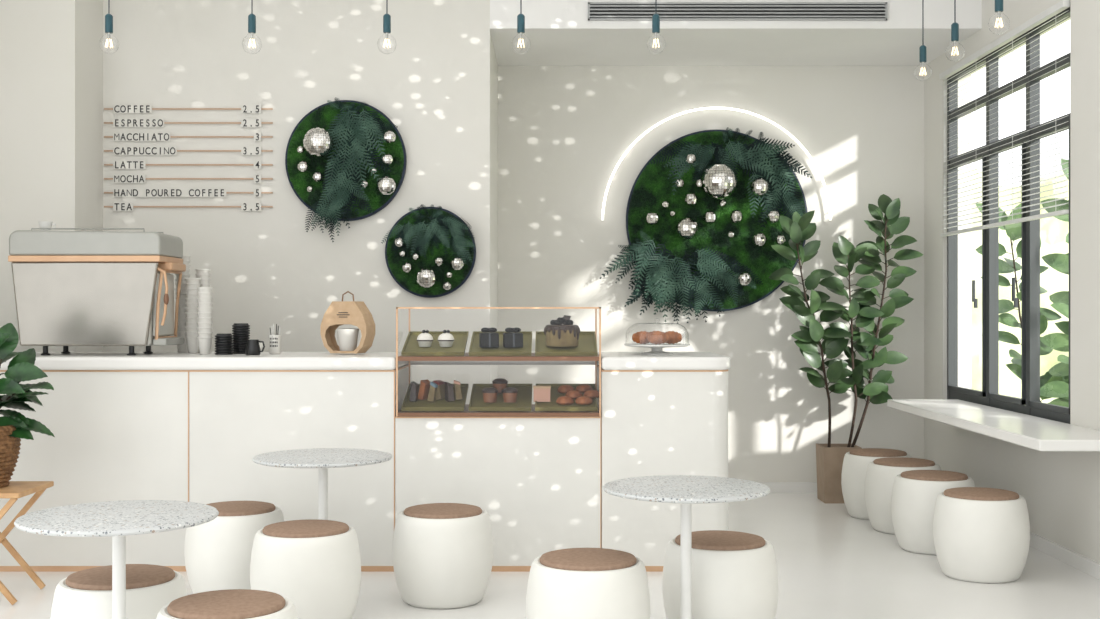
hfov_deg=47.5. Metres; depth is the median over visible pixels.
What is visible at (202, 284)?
paper cup
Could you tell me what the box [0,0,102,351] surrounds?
wall pier
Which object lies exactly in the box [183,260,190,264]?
paper cup
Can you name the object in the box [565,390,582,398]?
bun
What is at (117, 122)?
menu sign
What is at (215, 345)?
lid
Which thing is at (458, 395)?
cake slice
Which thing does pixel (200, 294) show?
paper cup
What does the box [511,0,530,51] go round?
pendant bulb
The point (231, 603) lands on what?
stool
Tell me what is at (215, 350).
lid
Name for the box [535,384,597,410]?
tray
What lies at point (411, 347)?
tray
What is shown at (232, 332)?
lid
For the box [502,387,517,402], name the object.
muffin
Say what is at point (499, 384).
muffin
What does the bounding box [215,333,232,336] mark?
lid
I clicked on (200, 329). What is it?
paper cup
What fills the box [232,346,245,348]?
lid
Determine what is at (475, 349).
tray
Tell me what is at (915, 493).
stool
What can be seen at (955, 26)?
socket
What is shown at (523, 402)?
tray
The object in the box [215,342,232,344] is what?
lid
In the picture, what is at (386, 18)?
socket
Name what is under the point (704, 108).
light
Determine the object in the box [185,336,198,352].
paper cup
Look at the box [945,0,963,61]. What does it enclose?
pendant bulb
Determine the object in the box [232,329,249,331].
lid
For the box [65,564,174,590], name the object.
cushion
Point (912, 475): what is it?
cushion
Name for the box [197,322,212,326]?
paper cup
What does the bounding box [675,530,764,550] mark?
cushion
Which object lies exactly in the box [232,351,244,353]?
lid
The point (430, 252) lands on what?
disc
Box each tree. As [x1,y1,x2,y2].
[768,194,922,502]
[976,159,1068,406]
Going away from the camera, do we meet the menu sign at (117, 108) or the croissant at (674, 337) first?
the croissant at (674, 337)
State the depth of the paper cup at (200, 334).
6.81 m
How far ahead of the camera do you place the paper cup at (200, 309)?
6.81 m
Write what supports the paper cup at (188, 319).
on the paper cup at (188, 324)
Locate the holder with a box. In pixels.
[269,324,280,353]
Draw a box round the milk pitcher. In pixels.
[245,339,264,354]
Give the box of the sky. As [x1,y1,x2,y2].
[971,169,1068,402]
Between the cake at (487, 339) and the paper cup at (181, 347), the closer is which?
the cake at (487, 339)
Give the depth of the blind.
7.49 m
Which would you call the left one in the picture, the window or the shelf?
the shelf
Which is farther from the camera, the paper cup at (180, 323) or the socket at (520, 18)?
the paper cup at (180, 323)
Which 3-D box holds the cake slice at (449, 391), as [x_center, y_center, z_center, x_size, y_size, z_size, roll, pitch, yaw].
[-0.530,0.433,6.595,0.041,0.102,0.071,0,0,-18]
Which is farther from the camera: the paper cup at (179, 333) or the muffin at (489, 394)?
the paper cup at (179, 333)
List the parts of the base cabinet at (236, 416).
edge trim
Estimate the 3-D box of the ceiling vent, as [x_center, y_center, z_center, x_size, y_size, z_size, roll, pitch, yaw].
[1.197,-1.902,7.979,1.909,0.112,0.020,0,0,0]
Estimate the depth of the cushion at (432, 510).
5.71 m
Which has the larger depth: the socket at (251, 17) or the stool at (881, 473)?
the stool at (881, 473)
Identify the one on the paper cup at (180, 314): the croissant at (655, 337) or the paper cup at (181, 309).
the paper cup at (181, 309)
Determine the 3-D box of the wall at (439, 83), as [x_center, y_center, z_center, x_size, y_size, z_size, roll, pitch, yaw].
[-1.992,-0.475,8.705,3.216,3.650,1.430,0,0,0]
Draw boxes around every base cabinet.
[0,370,188,571]
[189,365,410,571]
[395,416,600,571]
[597,365,728,571]
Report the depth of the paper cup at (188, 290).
6.97 m
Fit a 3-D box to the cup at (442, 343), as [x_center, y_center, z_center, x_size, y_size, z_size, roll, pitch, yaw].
[-0.549,0.178,6.605,0.084,0.038,0.084,0,0,0]
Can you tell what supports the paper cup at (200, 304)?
on the paper cup at (200, 309)
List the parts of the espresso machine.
mirrored panel, cup rail, copper trim, panel, frame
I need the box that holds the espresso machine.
[8,228,185,354]
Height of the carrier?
0.340 m
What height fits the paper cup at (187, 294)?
0.095 m
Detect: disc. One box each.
[285,98,406,241]
[381,204,475,297]
[599,127,811,323]
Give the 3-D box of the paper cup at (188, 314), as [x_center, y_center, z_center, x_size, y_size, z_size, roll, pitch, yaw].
[-1.999,0.061,7.000,0.085,0.095,0.085,0,0,0]
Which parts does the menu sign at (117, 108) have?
backing plate, rail, backing plate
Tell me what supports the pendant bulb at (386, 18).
hanging from the ceiling
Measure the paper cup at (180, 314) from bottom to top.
0.095 m
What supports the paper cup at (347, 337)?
on the carrier
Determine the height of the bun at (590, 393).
0.042 m
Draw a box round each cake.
[479,327,498,347]
[503,327,522,347]
[544,315,579,346]
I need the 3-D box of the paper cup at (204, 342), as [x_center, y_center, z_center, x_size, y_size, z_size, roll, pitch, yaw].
[-1.888,0.197,6.840,0.085,0.095,0.085,0,0,0]
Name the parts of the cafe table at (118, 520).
stem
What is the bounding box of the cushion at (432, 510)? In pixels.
[404,503,481,518]
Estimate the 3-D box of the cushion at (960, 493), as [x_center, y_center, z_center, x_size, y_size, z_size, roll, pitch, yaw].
[2.183,0.932,6.330,0.363,0.028,0.363,0,0,0]
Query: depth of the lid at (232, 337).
6.88 m
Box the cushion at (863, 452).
[849,448,906,456]
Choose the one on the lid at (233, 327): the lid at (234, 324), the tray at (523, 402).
the lid at (234, 324)
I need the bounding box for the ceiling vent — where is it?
[588,2,886,20]
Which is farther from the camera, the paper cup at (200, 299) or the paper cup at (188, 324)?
the paper cup at (188, 324)
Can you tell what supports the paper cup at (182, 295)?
on the paper cup
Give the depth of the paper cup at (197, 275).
7.05 m
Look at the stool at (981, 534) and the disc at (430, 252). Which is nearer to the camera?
the stool at (981, 534)
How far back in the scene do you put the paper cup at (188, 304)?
6.97 m
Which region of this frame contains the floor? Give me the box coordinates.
[0,493,1099,618]
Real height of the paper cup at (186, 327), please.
0.095 m
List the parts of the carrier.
handle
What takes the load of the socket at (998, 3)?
attached to the pendant bulb at (998, 3)
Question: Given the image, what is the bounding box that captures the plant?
[0,323,54,487]
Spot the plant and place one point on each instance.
(14, 426)
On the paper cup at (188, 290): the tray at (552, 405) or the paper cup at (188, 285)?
the paper cup at (188, 285)
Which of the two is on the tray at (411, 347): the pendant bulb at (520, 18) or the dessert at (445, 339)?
the dessert at (445, 339)
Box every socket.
[105,13,112,33]
[248,13,255,33]
[383,14,390,33]
[517,14,524,33]
[652,14,659,33]
[919,45,926,62]
[951,22,958,41]
[995,0,1002,11]
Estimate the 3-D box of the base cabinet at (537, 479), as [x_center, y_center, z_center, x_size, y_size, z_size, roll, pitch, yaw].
[-0.267,0.951,6.845,1.062,0.798,0.810,0,0,0]
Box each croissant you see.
[632,331,648,343]
[647,331,668,343]
[665,331,681,343]
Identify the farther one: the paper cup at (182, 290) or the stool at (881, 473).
the stool at (881, 473)
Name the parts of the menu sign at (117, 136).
backing plate, rail, backing plate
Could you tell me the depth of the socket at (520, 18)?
5.89 m
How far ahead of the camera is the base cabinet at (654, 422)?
6.44 m
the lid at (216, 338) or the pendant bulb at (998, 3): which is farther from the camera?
the lid at (216, 338)
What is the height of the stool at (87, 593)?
0.432 m
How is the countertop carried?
on the base cabinet at (120, 435)
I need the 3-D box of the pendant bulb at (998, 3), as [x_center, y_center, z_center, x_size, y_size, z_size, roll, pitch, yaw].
[1.968,-1.752,5.480,0.092,1.093,0.092,0,0,0]
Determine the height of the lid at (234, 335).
0.019 m
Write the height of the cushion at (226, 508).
0.028 m
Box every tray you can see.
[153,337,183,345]
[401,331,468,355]
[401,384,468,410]
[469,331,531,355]
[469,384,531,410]
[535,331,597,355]
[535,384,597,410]
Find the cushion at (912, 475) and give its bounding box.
[900,470,967,480]
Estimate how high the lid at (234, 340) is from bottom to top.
0.019 m
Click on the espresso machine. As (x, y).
(72, 288)
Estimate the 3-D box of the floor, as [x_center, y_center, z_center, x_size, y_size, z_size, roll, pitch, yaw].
[-0.420,1.450,3.710,6.760,0.200,11.420,0,0,0]
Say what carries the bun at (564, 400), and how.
on the tray at (552, 405)
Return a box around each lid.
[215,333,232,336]
[215,337,232,339]
[215,340,232,341]
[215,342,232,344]
[215,345,232,346]
[215,347,232,349]
[215,350,232,351]
[215,352,232,354]
[232,323,249,326]
[232,327,249,328]
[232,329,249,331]
[232,332,249,333]
[232,337,249,338]
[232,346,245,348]
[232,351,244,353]
[233,334,249,336]
[233,339,248,341]
[233,344,246,346]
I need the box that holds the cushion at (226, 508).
[206,501,275,515]
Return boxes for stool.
[50,564,187,618]
[156,589,297,618]
[184,501,283,593]
[250,519,360,618]
[392,503,492,608]
[526,548,649,618]
[662,530,778,618]
[841,448,911,519]
[865,457,940,533]
[891,470,974,554]
[933,487,1029,582]
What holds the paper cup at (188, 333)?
on the paper cup at (192, 341)
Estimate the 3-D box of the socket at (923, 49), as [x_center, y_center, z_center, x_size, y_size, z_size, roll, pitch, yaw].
[1.969,-1.351,6.600,0.036,0.090,0.036,0,0,0]
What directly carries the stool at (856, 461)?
on the floor
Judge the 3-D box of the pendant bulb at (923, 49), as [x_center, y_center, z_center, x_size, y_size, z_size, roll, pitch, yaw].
[1.969,-1.752,6.600,0.092,1.093,0.092,0,0,0]
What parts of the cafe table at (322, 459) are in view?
stem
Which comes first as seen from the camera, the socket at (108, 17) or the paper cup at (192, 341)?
the socket at (108, 17)
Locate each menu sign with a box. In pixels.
[104,104,272,112]
[104,118,272,126]
[104,132,272,140]
[104,146,272,154]
[104,160,272,168]
[104,174,272,182]
[104,188,272,196]
[104,202,272,210]
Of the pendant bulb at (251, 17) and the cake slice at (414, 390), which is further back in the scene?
the cake slice at (414, 390)
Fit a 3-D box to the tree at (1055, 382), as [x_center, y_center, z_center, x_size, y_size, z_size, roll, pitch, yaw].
[3.932,0.232,9.208,1.380,2.637,1.055,0,0,0]
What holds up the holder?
on the countertop
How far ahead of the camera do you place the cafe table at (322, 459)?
5.70 m
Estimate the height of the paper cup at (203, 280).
0.095 m
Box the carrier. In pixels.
[320,291,374,353]
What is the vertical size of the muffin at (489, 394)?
0.078 m
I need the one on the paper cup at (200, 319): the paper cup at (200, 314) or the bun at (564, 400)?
the paper cup at (200, 314)
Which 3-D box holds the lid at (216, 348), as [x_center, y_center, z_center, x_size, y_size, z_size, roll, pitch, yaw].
[-1.768,0.207,6.780,0.098,0.019,0.098,0,0,0]
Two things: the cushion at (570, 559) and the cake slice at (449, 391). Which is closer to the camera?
the cushion at (570, 559)
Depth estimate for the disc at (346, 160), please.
7.87 m
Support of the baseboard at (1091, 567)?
attached to the wall at (1060, 490)
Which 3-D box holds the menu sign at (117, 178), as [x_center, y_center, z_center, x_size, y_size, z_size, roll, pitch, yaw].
[-2.306,-0.835,7.981,1.071,0.051,0.017,0,0,0]
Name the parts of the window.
handle, handle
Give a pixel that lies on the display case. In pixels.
(466, 357)
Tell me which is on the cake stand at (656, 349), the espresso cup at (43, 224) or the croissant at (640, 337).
the croissant at (640, 337)
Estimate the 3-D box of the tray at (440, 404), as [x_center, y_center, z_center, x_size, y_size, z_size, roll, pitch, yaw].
[-0.607,0.466,6.650,0.324,0.121,0.372,0,0,0]
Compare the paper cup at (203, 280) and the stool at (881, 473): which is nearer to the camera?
the paper cup at (203, 280)
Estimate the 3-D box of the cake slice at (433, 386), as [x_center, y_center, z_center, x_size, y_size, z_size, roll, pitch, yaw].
[-0.616,0.433,6.594,0.048,0.105,0.071,0,0,12]
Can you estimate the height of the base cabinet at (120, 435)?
1.037 m
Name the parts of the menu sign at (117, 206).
backing plate, rail, backing plate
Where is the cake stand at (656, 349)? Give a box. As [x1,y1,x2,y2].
[624,318,689,354]
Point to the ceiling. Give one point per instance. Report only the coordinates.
(559, 32)
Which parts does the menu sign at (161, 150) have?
backing plate, rail, backing plate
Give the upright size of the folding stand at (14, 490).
0.517 m
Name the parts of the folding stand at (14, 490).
leg, leg, leg, leg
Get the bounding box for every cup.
[38,221,55,230]
[175,274,190,278]
[175,283,185,287]
[175,288,185,292]
[175,293,185,297]
[175,302,185,306]
[177,326,185,330]
[177,331,185,335]
[177,336,187,351]
[178,307,185,311]
[178,312,185,316]
[178,317,185,320]
[178,321,185,325]
[181,255,190,259]
[182,269,190,273]
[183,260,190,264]
[185,278,200,282]
[185,283,200,287]
[185,288,197,292]
[185,293,197,296]
[185,297,197,301]
[185,302,197,306]
[185,307,197,311]
[185,312,197,316]
[185,317,197,321]
[185,322,197,326]
[185,326,197,330]
[185,331,197,335]
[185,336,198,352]
[195,269,210,273]
[195,274,210,278]
[197,287,212,291]
[197,292,212,296]
[197,297,212,301]
[197,302,212,306]
[197,307,212,311]
[197,312,212,316]
[197,317,212,321]
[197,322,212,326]
[197,327,212,331]
[197,332,212,336]
[197,337,212,353]
[200,278,210,282]
[200,283,210,286]
[337,328,358,350]
[418,341,431,346]
[439,341,452,346]
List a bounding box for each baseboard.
[758,482,816,492]
[1030,531,1099,579]
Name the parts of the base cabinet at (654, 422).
edge trim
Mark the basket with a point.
(10, 435)
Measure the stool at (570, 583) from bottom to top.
0.432 m
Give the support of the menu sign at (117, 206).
attached to the wall at (439, 83)
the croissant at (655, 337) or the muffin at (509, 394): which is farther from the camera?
the croissant at (655, 337)
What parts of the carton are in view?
lid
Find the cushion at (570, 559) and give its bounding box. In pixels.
[540,548,636,570]
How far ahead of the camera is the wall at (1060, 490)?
7.15 m
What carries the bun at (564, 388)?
on the tray at (552, 405)
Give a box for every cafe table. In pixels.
[14,500,218,618]
[252,448,391,519]
[603,475,769,618]
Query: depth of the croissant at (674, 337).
6.78 m
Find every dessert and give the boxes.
[417,330,432,346]
[438,330,453,346]
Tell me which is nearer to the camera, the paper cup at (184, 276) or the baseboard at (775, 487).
the paper cup at (184, 276)
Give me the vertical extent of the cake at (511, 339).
0.104 m
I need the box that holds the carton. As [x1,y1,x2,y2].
[533,386,550,401]
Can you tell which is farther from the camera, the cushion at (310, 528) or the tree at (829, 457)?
the tree at (829, 457)
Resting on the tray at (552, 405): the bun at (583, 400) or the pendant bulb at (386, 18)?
the bun at (583, 400)
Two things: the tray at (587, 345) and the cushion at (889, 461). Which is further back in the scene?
the cushion at (889, 461)
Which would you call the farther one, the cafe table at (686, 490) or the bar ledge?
the bar ledge
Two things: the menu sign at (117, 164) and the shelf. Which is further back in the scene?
the menu sign at (117, 164)
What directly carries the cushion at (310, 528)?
on the stool at (314, 564)
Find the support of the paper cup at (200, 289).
on the paper cup at (200, 294)
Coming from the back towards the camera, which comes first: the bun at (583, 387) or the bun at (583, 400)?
the bun at (583, 387)
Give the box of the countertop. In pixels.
[0,352,730,369]
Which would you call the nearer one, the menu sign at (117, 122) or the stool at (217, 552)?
the stool at (217, 552)
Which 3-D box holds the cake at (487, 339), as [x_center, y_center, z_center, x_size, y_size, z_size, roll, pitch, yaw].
[-0.322,0.147,6.595,0.099,0.104,0.102,0,0,-7]
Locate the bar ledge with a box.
[887,399,1099,450]
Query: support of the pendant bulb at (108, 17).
hanging from the ceiling
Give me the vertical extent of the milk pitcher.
0.082 m
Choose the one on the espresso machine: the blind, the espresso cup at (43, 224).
the espresso cup at (43, 224)
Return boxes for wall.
[103,0,497,403]
[498,66,923,481]
[924,0,1099,562]
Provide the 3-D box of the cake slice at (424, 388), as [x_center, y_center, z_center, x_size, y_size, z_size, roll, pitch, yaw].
[-0.665,0.425,6.620,0.052,0.106,0.071,0,0,26]
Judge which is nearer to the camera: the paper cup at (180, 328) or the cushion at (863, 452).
the paper cup at (180, 328)
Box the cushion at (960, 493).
[943,487,1018,500]
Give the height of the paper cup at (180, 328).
0.095 m
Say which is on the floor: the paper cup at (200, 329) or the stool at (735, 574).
the stool at (735, 574)
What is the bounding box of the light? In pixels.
[601,107,831,219]
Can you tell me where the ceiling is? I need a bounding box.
[490,0,981,65]
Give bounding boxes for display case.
[396,307,600,415]
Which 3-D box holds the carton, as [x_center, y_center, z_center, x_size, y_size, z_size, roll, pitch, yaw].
[-0.042,0.444,6.595,0.092,0.082,0.067,0,0,0]
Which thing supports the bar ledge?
attached to the wall at (1060, 490)
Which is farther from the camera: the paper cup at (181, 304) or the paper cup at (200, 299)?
the paper cup at (181, 304)
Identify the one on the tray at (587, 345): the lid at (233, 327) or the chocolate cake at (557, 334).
the chocolate cake at (557, 334)
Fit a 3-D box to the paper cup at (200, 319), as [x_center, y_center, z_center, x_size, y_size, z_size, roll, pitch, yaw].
[-1.888,0.088,6.840,0.085,0.095,0.085,0,0,0]
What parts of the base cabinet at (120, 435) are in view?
edge trim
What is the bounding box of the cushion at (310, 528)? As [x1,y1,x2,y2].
[262,519,348,537]
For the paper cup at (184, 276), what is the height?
0.095 m
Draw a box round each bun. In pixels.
[556,396,573,404]
[557,385,574,392]
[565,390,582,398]
[575,396,592,404]
[576,384,591,392]
[583,390,598,397]
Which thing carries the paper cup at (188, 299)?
on the paper cup at (188, 304)
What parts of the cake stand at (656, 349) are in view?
dome lid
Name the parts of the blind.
rail, ladder cord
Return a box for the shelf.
[398,353,598,360]
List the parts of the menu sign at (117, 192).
backing plate, rail, backing plate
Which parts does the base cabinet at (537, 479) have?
edge trim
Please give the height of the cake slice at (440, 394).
0.102 m
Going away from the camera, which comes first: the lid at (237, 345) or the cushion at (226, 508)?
the cushion at (226, 508)
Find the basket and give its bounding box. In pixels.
[0,425,20,487]
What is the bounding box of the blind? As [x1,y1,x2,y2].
[939,0,1069,236]
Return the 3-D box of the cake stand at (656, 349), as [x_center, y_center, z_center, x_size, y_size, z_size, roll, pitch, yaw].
[0.582,0.146,6.800,0.356,0.196,0.356,0,0,0]
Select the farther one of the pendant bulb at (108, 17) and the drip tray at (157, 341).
the drip tray at (157, 341)
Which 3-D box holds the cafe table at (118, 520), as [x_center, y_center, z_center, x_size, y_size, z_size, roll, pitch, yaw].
[-1.410,1.010,4.090,0.632,0.680,0.632,0,0,0]
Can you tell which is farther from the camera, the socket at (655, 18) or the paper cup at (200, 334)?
the paper cup at (200, 334)
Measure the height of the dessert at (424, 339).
0.089 m
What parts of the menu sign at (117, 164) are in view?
backing plate, rail, backing plate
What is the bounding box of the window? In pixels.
[947,7,1069,423]
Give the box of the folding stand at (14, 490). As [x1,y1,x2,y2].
[0,481,53,604]
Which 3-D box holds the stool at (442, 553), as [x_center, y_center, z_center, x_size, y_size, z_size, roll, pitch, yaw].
[-0.496,1.134,5.800,0.466,0.432,0.466,0,0,0]
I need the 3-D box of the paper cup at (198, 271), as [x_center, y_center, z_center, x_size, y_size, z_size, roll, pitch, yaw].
[-1.965,-0.181,7.080,0.085,0.095,0.085,0,0,0]
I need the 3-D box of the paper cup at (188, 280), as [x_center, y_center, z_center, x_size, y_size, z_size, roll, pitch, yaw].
[-1.999,-0.128,7.000,0.085,0.095,0.085,0,0,0]
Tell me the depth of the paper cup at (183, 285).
7.11 m
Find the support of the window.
in the wall at (1060, 490)
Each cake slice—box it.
[409,381,418,401]
[418,379,429,399]
[427,382,437,401]
[433,380,444,399]
[444,382,454,401]
[454,380,461,399]
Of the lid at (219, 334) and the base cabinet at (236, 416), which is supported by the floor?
the base cabinet at (236, 416)
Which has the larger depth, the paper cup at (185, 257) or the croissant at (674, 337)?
the paper cup at (185, 257)
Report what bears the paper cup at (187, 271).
on the paper cup at (184, 276)
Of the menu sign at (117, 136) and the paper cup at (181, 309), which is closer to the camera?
the paper cup at (181, 309)
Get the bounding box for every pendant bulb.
[101,0,118,50]
[242,0,261,47]
[383,0,396,53]
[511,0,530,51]
[646,0,665,53]
[915,0,927,79]
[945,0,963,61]
[988,0,1009,34]
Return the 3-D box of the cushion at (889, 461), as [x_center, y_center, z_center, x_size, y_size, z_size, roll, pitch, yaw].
[2.164,0.932,7.640,0.363,0.028,0.363,0,0,0]
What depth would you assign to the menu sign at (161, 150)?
7.97 m
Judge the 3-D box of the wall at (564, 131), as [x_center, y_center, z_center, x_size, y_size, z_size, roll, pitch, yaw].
[1.188,-0.475,9.320,3.144,3.650,0.200,0,0,0]
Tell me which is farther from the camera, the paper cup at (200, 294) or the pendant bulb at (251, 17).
the paper cup at (200, 294)
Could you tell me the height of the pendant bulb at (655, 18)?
1.093 m
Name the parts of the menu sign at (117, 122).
backing plate, rail, backing plate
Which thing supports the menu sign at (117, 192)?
attached to the wall at (439, 83)
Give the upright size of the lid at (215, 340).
0.019 m
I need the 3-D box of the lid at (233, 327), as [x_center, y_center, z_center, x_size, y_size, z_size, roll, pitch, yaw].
[-1.711,0.100,6.920,0.098,0.019,0.098,0,0,0]
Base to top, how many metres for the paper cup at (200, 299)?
0.095 m
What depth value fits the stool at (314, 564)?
5.15 m
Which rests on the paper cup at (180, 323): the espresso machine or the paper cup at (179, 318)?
the paper cup at (179, 318)
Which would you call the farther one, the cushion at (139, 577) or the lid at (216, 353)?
the lid at (216, 353)
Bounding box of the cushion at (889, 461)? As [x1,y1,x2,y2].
[873,457,934,466]
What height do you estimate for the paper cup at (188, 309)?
0.095 m
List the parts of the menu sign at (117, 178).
backing plate, rail, backing plate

